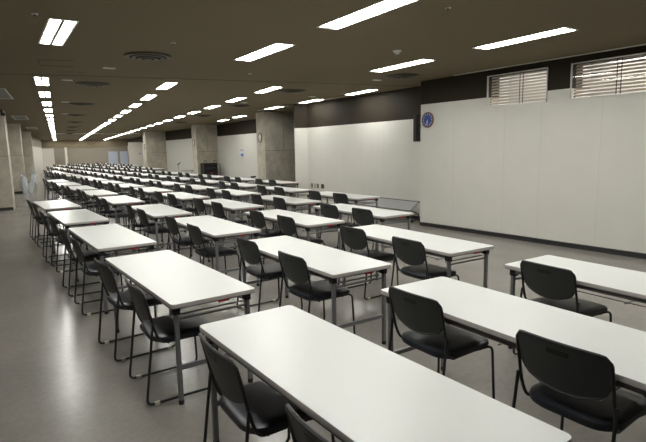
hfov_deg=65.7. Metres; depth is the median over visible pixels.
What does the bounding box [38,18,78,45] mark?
recessed light
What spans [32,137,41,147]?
trim
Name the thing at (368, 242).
wire shelf
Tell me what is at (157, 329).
chair
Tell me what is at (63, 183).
folding table
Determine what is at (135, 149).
whiteboard
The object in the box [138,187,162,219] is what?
chair
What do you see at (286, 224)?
chair
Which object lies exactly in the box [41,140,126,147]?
trim
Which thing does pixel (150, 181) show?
chair
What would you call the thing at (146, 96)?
recessed light
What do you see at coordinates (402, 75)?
ceiling vent
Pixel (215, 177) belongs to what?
folding table
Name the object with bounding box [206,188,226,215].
chair
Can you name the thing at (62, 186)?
chair
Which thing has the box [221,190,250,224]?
chair
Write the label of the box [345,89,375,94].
recessed light
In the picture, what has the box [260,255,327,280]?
wire shelf
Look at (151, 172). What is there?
folding table
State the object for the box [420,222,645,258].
baseboard
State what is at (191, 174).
folding table
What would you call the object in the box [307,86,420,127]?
trim
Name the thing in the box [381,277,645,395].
folding table
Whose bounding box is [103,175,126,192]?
folding table
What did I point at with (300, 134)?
wall
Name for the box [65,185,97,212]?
folding table
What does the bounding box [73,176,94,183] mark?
folding table
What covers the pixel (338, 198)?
chair
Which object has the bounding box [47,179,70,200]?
folding table
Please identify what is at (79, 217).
folding table
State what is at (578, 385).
chair
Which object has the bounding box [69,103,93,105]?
ceiling vent
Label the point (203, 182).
chair
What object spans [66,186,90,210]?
chair
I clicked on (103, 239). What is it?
folding table
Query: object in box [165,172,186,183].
folding table
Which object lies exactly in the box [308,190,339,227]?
chair
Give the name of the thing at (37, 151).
wall
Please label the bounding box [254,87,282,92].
recessed light
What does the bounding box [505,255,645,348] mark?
folding table
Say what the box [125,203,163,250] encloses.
chair
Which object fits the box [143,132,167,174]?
pillar
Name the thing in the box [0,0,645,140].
ceiling
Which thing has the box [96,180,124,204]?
folding table
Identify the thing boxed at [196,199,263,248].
folding table
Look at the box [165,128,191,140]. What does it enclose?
trim
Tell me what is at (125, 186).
folding table
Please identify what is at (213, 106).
recessed light
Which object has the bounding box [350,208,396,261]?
chair
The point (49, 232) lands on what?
chair
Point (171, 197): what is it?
chair
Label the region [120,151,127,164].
screen
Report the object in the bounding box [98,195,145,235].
folding table
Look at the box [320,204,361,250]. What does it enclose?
chair
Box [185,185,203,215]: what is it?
chair
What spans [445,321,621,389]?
wire shelf
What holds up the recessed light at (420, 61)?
in the ceiling
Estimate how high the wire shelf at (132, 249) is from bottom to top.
0.009 m
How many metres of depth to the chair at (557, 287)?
3.68 m
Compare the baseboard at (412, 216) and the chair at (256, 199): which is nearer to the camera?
the chair at (256, 199)
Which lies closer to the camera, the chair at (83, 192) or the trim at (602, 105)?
the trim at (602, 105)
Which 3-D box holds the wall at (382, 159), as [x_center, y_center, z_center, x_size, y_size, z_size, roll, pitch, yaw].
[1.112,-1.450,13.056,0.300,2.190,5.180,-7,10,-34]
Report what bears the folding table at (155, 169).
on the floor
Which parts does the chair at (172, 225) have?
backrest, sled leg, seat, sled leg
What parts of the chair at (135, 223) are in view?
backrest, seat, sled leg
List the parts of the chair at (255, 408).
backrest, sled leg, seat, sled leg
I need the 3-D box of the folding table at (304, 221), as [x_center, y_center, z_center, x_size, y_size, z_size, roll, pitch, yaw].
[-0.457,0.266,7.250,0.600,0.700,1.800,-7,10,-34]
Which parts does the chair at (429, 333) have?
sled leg, backrest, seat, sled leg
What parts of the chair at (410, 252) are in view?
sled leg, backrest, seat, sled leg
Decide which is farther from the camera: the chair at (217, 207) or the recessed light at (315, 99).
the recessed light at (315, 99)
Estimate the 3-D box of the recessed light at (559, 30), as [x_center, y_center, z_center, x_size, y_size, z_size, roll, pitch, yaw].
[2.513,-2.307,6.332,0.270,0.006,1.350,-7,10,-33]
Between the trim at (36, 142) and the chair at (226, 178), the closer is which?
the chair at (226, 178)
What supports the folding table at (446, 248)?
on the floor
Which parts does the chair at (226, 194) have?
backrest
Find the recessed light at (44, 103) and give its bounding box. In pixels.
[41,102,51,105]
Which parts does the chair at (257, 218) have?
backrest, seat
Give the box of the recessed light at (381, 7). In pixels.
[317,0,417,29]
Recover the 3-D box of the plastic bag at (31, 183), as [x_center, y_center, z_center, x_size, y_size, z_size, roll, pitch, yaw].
[-12.675,-1.734,21.769,0.331,0.950,0.170,-7,10,-34]
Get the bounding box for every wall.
[33,146,43,176]
[43,147,128,168]
[127,143,144,166]
[166,138,193,176]
[217,133,257,183]
[294,128,308,198]
[307,119,420,215]
[420,88,645,253]
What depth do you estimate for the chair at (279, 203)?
9.14 m
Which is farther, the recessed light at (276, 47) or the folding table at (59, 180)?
the folding table at (59, 180)
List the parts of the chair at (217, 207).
backrest, seat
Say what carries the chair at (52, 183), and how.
on the floor
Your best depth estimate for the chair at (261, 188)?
12.39 m
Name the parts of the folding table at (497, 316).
leg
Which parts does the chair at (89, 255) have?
backrest, sled leg, sled leg, seat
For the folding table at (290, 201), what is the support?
on the floor
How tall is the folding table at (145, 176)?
0.700 m
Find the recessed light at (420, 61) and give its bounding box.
[368,59,435,71]
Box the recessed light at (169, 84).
[156,82,176,89]
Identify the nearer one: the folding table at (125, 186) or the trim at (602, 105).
the trim at (602, 105)
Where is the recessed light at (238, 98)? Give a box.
[225,97,244,101]
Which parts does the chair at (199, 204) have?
backrest, seat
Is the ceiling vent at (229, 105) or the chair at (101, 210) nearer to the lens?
the chair at (101, 210)
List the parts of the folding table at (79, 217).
leg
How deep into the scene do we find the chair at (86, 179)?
18.07 m
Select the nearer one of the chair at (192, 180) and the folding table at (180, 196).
the folding table at (180, 196)
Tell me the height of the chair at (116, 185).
0.790 m
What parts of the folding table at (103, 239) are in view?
leg, leg, cross rail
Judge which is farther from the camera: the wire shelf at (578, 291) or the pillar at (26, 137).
the pillar at (26, 137)
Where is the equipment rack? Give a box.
[200,160,217,179]
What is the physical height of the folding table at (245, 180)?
0.700 m
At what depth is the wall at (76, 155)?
50.23 m
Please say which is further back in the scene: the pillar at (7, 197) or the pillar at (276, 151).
the pillar at (276, 151)
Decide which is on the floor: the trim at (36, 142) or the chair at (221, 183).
the chair at (221, 183)
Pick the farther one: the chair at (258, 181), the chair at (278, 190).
the chair at (258, 181)
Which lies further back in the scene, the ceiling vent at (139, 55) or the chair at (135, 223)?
the chair at (135, 223)
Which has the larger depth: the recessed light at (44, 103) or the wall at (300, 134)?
the wall at (300, 134)
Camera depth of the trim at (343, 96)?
14.26 m
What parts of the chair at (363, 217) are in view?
backrest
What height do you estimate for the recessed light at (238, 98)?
0.006 m
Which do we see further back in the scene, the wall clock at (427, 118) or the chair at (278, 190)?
the chair at (278, 190)
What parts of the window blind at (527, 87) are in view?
blind cord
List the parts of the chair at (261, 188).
backrest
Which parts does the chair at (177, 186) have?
backrest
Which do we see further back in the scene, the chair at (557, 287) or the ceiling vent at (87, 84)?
the ceiling vent at (87, 84)
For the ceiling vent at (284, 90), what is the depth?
11.25 m
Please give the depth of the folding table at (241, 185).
13.70 m
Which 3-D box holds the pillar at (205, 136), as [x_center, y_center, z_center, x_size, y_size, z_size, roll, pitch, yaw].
[-6.059,-3.482,25.800,1.376,2.970,0.836,-8,11,-40]
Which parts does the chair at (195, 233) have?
backrest, sled leg, seat, sled leg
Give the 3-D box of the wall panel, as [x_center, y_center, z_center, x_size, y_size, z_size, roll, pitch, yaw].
[-25.912,-5.827,47.277,0.970,2.200,0.060,-7,10,-34]
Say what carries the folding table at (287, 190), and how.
on the floor
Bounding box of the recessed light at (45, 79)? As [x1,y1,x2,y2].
[33,77,49,85]
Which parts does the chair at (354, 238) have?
backrest, sled leg, seat, sled leg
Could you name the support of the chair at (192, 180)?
on the floor
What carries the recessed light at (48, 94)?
in the ceiling
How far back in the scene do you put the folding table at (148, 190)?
12.57 m
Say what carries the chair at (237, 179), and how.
on the floor
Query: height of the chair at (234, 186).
0.790 m
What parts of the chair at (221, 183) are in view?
backrest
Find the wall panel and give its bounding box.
[42,148,54,170]
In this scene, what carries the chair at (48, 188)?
on the floor
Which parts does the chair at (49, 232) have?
backrest, sled leg, seat, sled leg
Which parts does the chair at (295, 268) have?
backrest, sled leg, seat, sled leg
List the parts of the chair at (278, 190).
backrest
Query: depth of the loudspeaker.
10.62 m
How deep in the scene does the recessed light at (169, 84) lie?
10.03 m
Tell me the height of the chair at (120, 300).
0.790 m
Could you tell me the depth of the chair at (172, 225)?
6.80 m
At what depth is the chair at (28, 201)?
9.77 m
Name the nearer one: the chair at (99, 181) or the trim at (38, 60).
the trim at (38, 60)
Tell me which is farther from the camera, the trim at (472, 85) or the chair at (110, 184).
the chair at (110, 184)
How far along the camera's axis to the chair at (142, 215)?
7.81 m
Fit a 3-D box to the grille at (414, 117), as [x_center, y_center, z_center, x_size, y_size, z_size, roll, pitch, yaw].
[1.950,-1.987,10.628,0.007,0.520,0.084,-7,10,-34]
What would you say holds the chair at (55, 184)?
on the floor
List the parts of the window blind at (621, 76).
blind cord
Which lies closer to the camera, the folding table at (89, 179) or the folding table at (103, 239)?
the folding table at (103, 239)
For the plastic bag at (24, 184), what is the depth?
21.39 m
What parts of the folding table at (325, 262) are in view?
leg, leg, leg, cross rail, cross rail, leg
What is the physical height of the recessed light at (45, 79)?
0.006 m
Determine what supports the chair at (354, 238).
on the floor
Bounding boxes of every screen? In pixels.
[108,151,117,163]
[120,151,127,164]
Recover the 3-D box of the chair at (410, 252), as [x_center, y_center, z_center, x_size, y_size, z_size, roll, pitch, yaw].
[1.001,0.525,4.961,0.530,0.790,0.498,-6,10,-32]
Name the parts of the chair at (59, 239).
backrest, seat, sled leg, sled leg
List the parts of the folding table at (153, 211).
leg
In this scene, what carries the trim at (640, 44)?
attached to the ceiling
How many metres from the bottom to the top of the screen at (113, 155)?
1.820 m
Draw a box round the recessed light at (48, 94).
[38,91,50,97]
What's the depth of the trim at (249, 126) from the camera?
23.46 m
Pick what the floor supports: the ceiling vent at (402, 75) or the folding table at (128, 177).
the folding table at (128, 177)
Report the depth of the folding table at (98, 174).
22.65 m
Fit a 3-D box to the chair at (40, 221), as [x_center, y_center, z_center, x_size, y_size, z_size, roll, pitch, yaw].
[-5.058,0.021,9.259,0.530,0.790,0.498,-7,10,-34]
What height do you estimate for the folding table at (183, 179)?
0.700 m
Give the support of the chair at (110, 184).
on the floor
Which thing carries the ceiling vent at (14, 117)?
in the ceiling
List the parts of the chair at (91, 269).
backrest, seat, sled leg, sled leg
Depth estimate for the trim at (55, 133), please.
33.27 m
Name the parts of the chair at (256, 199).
backrest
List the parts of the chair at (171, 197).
backrest, seat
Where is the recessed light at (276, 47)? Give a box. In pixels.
[234,43,294,61]
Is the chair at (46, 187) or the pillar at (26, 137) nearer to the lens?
the chair at (46, 187)
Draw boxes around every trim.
[19,74,418,86]
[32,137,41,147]
[38,60,84,72]
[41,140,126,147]
[55,133,138,133]
[127,136,142,144]
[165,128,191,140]
[217,119,255,135]
[257,96,345,110]
[294,104,307,127]
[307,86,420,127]
[422,45,645,104]
[452,105,602,245]
[453,44,645,75]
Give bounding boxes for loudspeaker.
[413,115,420,141]
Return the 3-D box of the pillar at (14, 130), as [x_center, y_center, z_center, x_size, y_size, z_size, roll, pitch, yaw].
[-13.936,-2.680,21.436,1.973,2.970,0.800,-7,10,-34]
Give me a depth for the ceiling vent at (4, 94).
10.93 m
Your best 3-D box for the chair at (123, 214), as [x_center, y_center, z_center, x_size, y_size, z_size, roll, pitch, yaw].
[-4.097,-0.103,9.975,0.530,0.790,0.498,-6,10,-32]
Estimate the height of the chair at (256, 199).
0.790 m
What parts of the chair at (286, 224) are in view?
backrest, seat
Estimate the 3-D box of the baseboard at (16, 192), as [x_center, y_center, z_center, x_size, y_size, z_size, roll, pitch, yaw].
[-15.798,-1.731,25.155,2.209,0.090,24.141,-6,9,-28]
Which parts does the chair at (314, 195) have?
backrest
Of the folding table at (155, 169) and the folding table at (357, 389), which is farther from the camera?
the folding table at (155, 169)
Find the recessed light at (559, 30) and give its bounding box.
[473,27,578,49]
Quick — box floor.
[0,170,645,441]
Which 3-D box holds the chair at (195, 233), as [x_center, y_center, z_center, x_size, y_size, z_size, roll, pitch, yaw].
[-1.363,0.396,6.175,0.530,0.790,0.498,-7,10,-33]
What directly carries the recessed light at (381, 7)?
in the ceiling
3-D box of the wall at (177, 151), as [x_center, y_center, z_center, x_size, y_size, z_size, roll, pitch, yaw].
[-8.188,-3.803,30.296,0.200,2.390,10.404,-6,10,-32]
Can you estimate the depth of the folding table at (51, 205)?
9.31 m
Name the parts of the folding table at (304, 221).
leg, cross rail, leg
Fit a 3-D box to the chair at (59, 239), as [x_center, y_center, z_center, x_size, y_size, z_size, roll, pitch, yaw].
[-3.679,0.280,7.297,0.529,0.790,0.498,-7,10,-35]
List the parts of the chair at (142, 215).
backrest, seat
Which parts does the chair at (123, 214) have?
backrest, seat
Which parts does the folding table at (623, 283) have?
leg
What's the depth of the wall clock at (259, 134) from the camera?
17.75 m
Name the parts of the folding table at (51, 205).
leg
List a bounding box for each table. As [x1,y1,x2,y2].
[33,199,82,246]
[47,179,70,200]
[47,209,109,271]
[55,182,80,202]
[64,174,83,180]
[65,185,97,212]
[68,224,156,313]
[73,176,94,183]
[81,189,118,224]
[83,172,99,184]
[83,178,107,187]
[93,173,112,187]
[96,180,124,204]
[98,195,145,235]
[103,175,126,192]
[105,250,254,404]
[110,171,125,179]
[111,183,144,211]
[116,176,141,192]
[123,172,142,184]
[131,204,191,256]
[133,187,172,219]
[134,179,161,196]
[137,173,157,186]
[148,168,164,180]
[150,171,167,174]
[153,175,177,188]
[153,181,185,206]
[158,192,209,231]
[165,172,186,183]
[169,177,199,194]
[172,215,260,285]
[174,185,218,214]
[182,173,204,184]
[193,179,227,196]
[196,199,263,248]
[199,305,571,441]
[200,175,230,191]
[206,189,260,218]
[218,182,262,211]
[223,177,260,201]
[237,235,391,343]
[245,209,344,277]
[250,195,321,237]
[254,180,299,197]
[256,186,312,214]
[305,191,379,223]
[313,203,413,251]
[338,224,493,324]
[348,197,419,222]
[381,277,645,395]
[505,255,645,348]
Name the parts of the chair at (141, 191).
seat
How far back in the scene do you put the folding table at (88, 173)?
25.03 m
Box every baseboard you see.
[0,182,35,210]
[320,203,419,218]
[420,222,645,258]
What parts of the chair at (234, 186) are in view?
backrest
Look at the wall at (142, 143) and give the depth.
42.71 m
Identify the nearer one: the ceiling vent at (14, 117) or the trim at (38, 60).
the trim at (38, 60)
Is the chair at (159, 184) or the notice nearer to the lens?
the chair at (159, 184)
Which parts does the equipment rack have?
rack frame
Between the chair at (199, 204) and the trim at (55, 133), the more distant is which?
the trim at (55, 133)
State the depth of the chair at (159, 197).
11.17 m
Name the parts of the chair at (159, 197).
backrest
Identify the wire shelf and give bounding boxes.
[104,249,138,254]
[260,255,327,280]
[368,242,444,259]
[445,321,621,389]
[578,291,644,306]
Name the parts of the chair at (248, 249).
backrest, sled leg, seat, sled leg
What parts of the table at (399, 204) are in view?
edge rail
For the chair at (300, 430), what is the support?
on the floor
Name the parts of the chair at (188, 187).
backrest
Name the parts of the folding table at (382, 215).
leg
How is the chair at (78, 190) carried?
on the floor
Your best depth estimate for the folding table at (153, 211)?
7.96 m
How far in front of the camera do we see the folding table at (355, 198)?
9.91 m
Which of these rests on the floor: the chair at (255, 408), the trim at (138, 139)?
the chair at (255, 408)
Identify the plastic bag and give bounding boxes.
[20,174,28,193]
[28,171,34,192]
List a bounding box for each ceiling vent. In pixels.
[0,88,12,98]
[11,116,28,119]
[67,114,86,115]
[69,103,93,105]
[75,82,109,86]
[124,51,170,60]
[229,105,249,106]
[279,89,305,92]
[386,73,418,78]
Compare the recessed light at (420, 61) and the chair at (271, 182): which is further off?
the chair at (271, 182)
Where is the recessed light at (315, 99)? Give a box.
[300,99,324,102]
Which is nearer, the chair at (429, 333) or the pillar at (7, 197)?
the chair at (429, 333)
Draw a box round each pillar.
[0,110,15,209]
[7,124,25,191]
[21,131,35,181]
[64,147,67,165]
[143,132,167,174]
[191,124,218,179]
[256,111,295,195]
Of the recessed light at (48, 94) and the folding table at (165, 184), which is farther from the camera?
the folding table at (165, 184)
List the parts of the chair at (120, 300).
backrest, sled leg, seat, sled leg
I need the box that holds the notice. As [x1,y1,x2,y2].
[240,147,243,157]
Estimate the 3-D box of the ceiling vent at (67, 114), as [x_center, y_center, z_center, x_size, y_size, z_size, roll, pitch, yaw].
[-8.417,-3.639,17.125,0.620,0.050,0.620,-7,10,-34]
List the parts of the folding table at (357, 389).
leg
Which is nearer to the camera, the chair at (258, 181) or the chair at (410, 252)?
the chair at (410, 252)
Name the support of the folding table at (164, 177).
on the floor
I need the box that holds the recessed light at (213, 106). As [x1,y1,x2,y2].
[203,105,220,108]
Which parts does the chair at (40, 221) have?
sled leg, sled leg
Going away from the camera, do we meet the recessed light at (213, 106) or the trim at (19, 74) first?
the trim at (19, 74)
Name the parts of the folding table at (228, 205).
leg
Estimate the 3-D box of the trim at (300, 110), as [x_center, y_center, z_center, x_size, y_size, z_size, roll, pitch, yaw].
[-0.647,-3.134,14.826,0.420,0.700,0.060,-3,9,-13]
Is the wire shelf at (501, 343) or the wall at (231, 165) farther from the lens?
the wall at (231, 165)
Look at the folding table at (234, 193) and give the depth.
11.28 m
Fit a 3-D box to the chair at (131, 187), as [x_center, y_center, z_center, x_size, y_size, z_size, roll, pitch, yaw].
[-4.833,-0.576,13.305,0.530,0.790,0.498,-6,10,-31]
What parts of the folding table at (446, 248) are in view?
leg, leg, cross rail, cross rail, leg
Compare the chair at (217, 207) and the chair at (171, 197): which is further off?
the chair at (171, 197)
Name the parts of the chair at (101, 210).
seat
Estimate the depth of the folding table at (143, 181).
16.97 m
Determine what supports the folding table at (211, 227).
on the floor
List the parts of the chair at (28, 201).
sled leg, sled leg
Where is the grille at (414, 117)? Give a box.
[413,116,415,140]
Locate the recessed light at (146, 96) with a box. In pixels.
[141,95,156,99]
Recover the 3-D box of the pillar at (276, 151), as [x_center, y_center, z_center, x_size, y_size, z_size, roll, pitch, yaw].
[-1.589,-2.489,18.390,1.782,2.970,0.767,-8,11,-40]
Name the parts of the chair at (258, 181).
backrest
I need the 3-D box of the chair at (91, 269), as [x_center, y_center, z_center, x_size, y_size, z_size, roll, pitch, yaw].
[-2.403,0.530,5.406,0.530,0.790,0.498,-7,10,-34]
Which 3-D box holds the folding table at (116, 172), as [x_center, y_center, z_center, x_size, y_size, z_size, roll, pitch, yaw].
[-10.439,-2.225,25.668,0.600,0.700,1.800,-7,10,-34]
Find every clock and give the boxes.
[258,133,261,142]
[422,112,433,127]
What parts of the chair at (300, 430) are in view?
backrest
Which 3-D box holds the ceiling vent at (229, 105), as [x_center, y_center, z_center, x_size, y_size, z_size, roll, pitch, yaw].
[-2.476,-3.428,14.847,0.620,0.050,0.620,-7,10,-34]
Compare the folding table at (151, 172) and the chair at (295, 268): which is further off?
the folding table at (151, 172)
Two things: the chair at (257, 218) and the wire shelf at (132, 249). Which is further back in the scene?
the chair at (257, 218)
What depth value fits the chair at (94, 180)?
16.86 m
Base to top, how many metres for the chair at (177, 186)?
0.790 m
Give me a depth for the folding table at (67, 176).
22.12 m
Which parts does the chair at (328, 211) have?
backrest, seat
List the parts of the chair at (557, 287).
sled leg, backrest, seat, sled leg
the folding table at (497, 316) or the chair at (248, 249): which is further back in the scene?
the chair at (248, 249)
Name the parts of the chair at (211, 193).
backrest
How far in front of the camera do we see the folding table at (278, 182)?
14.61 m
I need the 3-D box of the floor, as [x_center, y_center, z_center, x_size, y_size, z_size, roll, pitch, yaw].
[-10.248,-1.742,25.103,20.500,0.100,67.000,-7,10,-34]
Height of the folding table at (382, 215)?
0.700 m
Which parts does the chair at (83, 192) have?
seat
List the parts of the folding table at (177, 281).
leg, leg, cross rail, cross rail, leg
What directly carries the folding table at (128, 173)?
on the floor
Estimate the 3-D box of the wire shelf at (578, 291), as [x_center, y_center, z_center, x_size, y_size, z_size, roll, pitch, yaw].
[2.192,0.530,3.461,0.400,0.009,1.248,-6,10,-32]
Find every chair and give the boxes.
[26,199,60,239]
[31,202,64,246]
[38,210,81,262]
[42,178,60,199]
[45,179,60,200]
[47,215,94,272]
[50,181,67,199]
[54,182,75,203]
[58,227,110,296]
[61,185,83,208]
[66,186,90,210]
[69,236,131,315]
[76,189,103,215]
[81,190,109,221]
[85,178,99,199]
[93,179,109,198]
[93,194,124,226]
[94,258,174,361]
[98,180,116,204]
[101,197,133,228]
[108,182,128,207]
[115,183,136,210]
[124,278,217,405]
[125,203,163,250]
[129,186,152,215]
[137,208,178,252]
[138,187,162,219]
[149,180,169,204]
[154,191,182,225]
[156,181,178,204]
[165,215,213,268]
[167,193,195,231]
[174,183,192,205]
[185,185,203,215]
[186,223,241,281]
[190,178,204,201]
[193,198,227,240]
[199,333,334,441]
[200,179,206,195]
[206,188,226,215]
[211,201,247,247]
[219,181,235,200]
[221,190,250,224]
[224,176,242,198]
[230,182,250,211]
[235,177,253,200]
[236,237,302,311]
[249,210,292,263]
[251,194,272,229]
[255,179,268,202]
[257,185,266,207]
[269,180,290,206]
[273,197,294,234]
[274,187,301,211]
[277,215,324,274]
[278,251,354,333]
[285,403,329,441]
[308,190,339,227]
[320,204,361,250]
[332,193,351,229]
[338,225,398,299]
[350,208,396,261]
[388,286,494,398]
[391,236,458,285]
[512,329,645,441]
[513,260,611,354]
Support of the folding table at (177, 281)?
on the floor
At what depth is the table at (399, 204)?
11.46 m
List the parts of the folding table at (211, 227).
leg, leg, cross rail, cross rail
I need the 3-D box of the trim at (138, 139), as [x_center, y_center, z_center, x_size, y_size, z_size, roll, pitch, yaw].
[-15.554,-7.016,42.990,0.200,0.570,19.542,-5,9,-27]
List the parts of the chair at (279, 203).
backrest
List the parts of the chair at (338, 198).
backrest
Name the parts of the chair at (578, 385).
sled leg, backrest, seat, sled leg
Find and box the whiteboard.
[128,142,143,169]
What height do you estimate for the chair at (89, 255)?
0.790 m
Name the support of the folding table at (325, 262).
on the floor
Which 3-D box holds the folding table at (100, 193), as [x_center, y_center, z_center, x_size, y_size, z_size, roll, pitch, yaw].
[-5.566,-0.386,12.422,0.600,0.700,1.800,-7,10,-33]
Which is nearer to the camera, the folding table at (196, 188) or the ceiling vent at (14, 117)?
the folding table at (196, 188)
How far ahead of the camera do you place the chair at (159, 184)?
14.85 m
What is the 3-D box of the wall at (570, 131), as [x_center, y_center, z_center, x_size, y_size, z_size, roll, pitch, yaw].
[6.419,-0.454,4.707,0.350,2.420,14.500,-7,10,-35]
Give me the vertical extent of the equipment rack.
1.194 m
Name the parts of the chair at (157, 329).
backrest, sled leg, seat, sled leg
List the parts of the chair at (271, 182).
backrest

